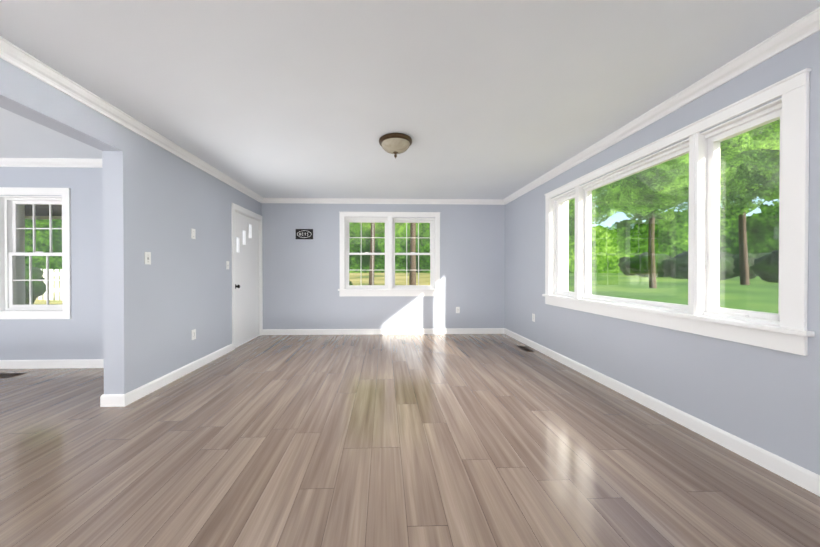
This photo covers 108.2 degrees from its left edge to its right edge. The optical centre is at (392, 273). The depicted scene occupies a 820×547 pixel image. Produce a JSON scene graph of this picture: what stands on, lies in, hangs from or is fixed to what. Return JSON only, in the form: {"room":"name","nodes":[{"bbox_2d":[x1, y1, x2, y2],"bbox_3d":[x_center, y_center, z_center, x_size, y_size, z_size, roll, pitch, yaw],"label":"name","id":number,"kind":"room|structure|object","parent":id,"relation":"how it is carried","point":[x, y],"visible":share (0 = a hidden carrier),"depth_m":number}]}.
{"room":"empty living room","nodes":[
{"label":"empty living room","id":0,"kind":"room"},
{"bbox_2d":[0,167,103,359],"bbox_3d":[-4.688,-0.107,3.574,4.440,2.440,0.220,0,0,-2],"label":"wall","id":1,"kind":"structure","parent":0,"point":[79,335],"depth_m":3.49},
{"bbox_2d":[0,187,71,318],"bbox_3d":[-4.233,-0.234,3.595,0.903,1.538,0.281,0,0,-2],"label":"window","id":2,"kind":"structure","parent":1,"relation":"in","point":[13,254],"depth_m":3.52},
{"bbox_2d":[25,205,61,218],"bbox_3d":[-5.010,-1.164,4.704,5.019,0.260,2.069,0,0,-2],"label":"porch roof","id":3,"kind":"structure","parent":1,"relation":"attached to","point":[45,210],"depth_m":5.33},
{"bbox_2d":[0,158,101,167],"bbox_3d":[-4.529,-1.286,3.426,4.130,0.080,0.068,0,0,-2],"label":"crown molding","id":4,"kind":"structure","parent":1,"relation":"attached to","point":[4,162],"depth_m":3.44},
{"bbox_2d":[0,359,103,368],"bbox_3d":[-4.559,1.064,3.466,4.190,0.100,0.015,0,0,-2],"label":"baseboard","id":5,"kind":"structure","parent":1,"relation":"attached to","point":[65,363],"depth_m":3.48},
{"bbox_2d":[0,58,260,393],"bbox_3d":[-2.323,-0.094,1.433,0.170,2.440,7.750,0,0,-2],"label":"wall","id":6,"kind":"structure","parent":0,"point":[159,202],"depth_m":2.77},
{"bbox_2d":[100,394,119,406],"bbox_3d":[-2.459,1.067,2.994,0.015,0.100,1.015,0,0,-2],"label":"baseboard","id":7,"kind":"structure","parent":6,"relation":"attached to","point":[106,400],"depth_m":2.49},
{"bbox_2d":[0,37,263,202],"bbox_3d":[-2.204,-1.274,1.429,0.068,0.080,7.750,0,0,-2],"label":"crown molding","id":8,"kind":"structure","parent":6,"relation":"attached to","point":[9,52],"depth_m":2.25},
{"bbox_2d":[144,252,150,264],"bbox_3d":[-2.265,-0.142,2.750,0.018,0.115,0.070,0,0,-2],"label":"light switch","id":9,"kind":"object","parent":6,"relation":"attached to","point":[147,257],"visible":1,"depth_m":2.74},
{"bbox_2d":[120,344,232,406],"bbox_3d":[-2.283,1.064,3.384,0.015,0.100,1.785,0,0,-2],"label":"baseboard","id":10,"kind":"structure","parent":6,"relation":"attached to","point":[130,397],"depth_m":3.01},
{"bbox_2d":[191,329,195,339],"bbox_3d":[-2.288,0.704,3.414,0.009,0.115,0.070,0,0,-2],"label":"outlet","id":11,"kind":"object","parent":6,"relation":"attached to","point":[193,332],"visible":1,"depth_m":3.41},
{"bbox_2d":[191,228,195,238],"bbox_3d":[-2.288,-0.456,3.407,0.008,0.115,0.070,0,0,-2],"label":"light switch","id":12,"kind":"object","parent":6,"relation":"attached to","point":[193,234],"visible":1,"depth_m":3.40},
{"bbox_2d":[231,203,262,349],"bbox_3d":[-2.406,0.043,4.787,0.194,2.130,1.045,0,0,-2],"label":"door frame","id":13,"kind":"structure","parent":6,"relation":"attached to","point":[244,211],"depth_m":4.62},
{"bbox_2d":[235,211,258,346],"bbox_3d":[-2.339,0.082,4.795,0.114,2.020,0.898,0,0,-2],"label":"entry door","id":14,"kind":"structure","parent":6,"relation":"in","point":[246,278],"depth_m":4.78},
{"bbox_2d":[261,203,504,328],"bbox_3d":[-0.118,-0.119,5.480,4.800,2.440,0.220,0,0,-2],"label":"wall","id":15,"kind":"structure","parent":0,"point":[301,282],"depth_m":5.37},
{"bbox_2d":[296,229,312,238],"bbox_3d":[-1.580,-0.706,5.319,0.310,0.184,0.014,0,0,-2],"label":"sign","id":16,"kind":"object","parent":15,"relation":"attached to","point":[304,233],"visible":1,"depth_m":5.31},
{"bbox_2d":[262,328,503,334],"bbox_3d":[-0.150,1.052,5.368,4.351,0.100,0.015,0,0,-2],"label":"baseboard","id":17,"kind":"structure","parent":15,"relation":"attached to","point":[429,330],"depth_m":5.36},
{"bbox_2d":[264,198,503,204],"bbox_3d":[-0.134,-1.298,5.328,4.260,0.080,0.068,0,0,-2],"label":"crown molding","id":18,"kind":"structure","parent":15,"relation":"attached to","point":[266,200],"depth_m":5.32},
{"bbox_2d":[338,212,441,296],"bbox_3d":[-0.047,-0.350,5.478,1.867,1.526,0.305,0,0,-2],"label":"window","id":19,"kind":"structure","parent":15,"relation":"in","point":[389,220],"depth_m":5.38},
{"bbox_2d":[0,334,819,546],"bbox_3d":[-2.228,1.186,1.443,9.240,0.120,8.190,0,0,-2],"label":"floor","id":20,"kind":"structure","parent":0,"point":[436,440],"depth_m":1.78},
{"bbox_2d":[0,373,24,377],"bbox_3d":[-4.303,1.112,3.241,0.410,0.007,0.140,0,0,-2],"label":"floor vent","id":21,"kind":"object","parent":20,"relation":"in","point":[6,375],"visible":1,"depth_m":3.25},
{"bbox_2d":[517,346,533,351],"bbox_3d":[1.963,1.105,4.364,0.140,0.007,0.300,0,0,-2],"label":"floor vent","id":22,"kind":"object","parent":20,"relation":"in","point":[526,348],"visible":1,"depth_m":4.35},
{"bbox_2d":[0,0,819,198],"bbox_3d":[-2.228,-1.374,1.427,9.240,0.120,8.190,0,0,-2],"label":"ceiling","id":23,"kind":"structure","parent":0,"point":[488,99],"depth_m":1.97},
{"bbox_2d":[379,133,411,158],"bbox_3d":[0.032,-1.230,2.936,0.332,0.186,0.332,0,0,-2],"label":"flush-mount light fixture","id":24,"kind":"object","parent":23,"relation":"attached to","point":[395,143],"visible":1,"depth_m":2.84},
{"bbox_2d":[505,31,819,474],"bbox_3d":[2.284,-0.094,1.450,0.220,2.440,7.970,0,0,-2],"label":"wall","id":25,"kind":"structure","parent":0,"point":[767,399],"depth_m":2.07},
{"bbox_2d":[500,7,819,204],"bbox_3d":[2.137,-1.274,1.548,0.068,0.080,7.750,0,0,-2],"label":"crown molding","id":26,"kind":"structure","parent":25,"relation":"attached to","point":[801,29],"depth_m":2.02},
{"bbox_2d":[504,328,819,495],"bbox_3d":[2.162,1.076,1.579,0.015,0.100,7.720,0,0,-2],"label":"baseboard","id":27,"kind":"structure","parent":25,"relation":"attached to","point":[802,477],"depth_m":2.04},
{"bbox_2d":[542,68,814,355],"bbox_3d":[2.244,-0.324,2.795,0.305,1.494,2.547,0,0,-2],"label":"picture window","id":28,"kind":"structure","parent":25,"relation":"in","point":[783,329],"depth_m":2.06},
{"label":"outside","id":29,"kind":"structure","parent":0,"visible":0},
{"bbox_2d":[34,273,778,312],"bbox_3d":[0.117,-1.030,-0.181,180.000,5.233,180.000,0,0,-2],"label":"ground","id":30,"kind":"structure","parent":29,"point":[596,285],"depth_m":16.49},
{"bbox_2d":[36,269,61,299],"bbox_3d":[-12.303,0.478,12.026,15.880,1.774,0.070,0,0,-2],"label":"fence","id":31,"kind":"object","parent":30,"relation":"on","point":[56,274],"depth_m":11.95},
{"bbox_2d":[25,250,778,303],"bbox_3d":[4.794,-0.220,18.141,43.379,3.608,24.170,0,0,-2],"label":"shrubs","id":32,"kind":"object","parent":30,"relation":"on","point":[661,271],"depth_m":20.21},
{"bbox_2d":[359,119,779,287],"bbox_3d":[0.056,-5.614,16.111,47.725,13.892,32.488,0,0,-2],"label":"trees","id":33,"kind":"object","parent":30,"relation":"on","point":[745,185],"depth_m":13.95}
]}

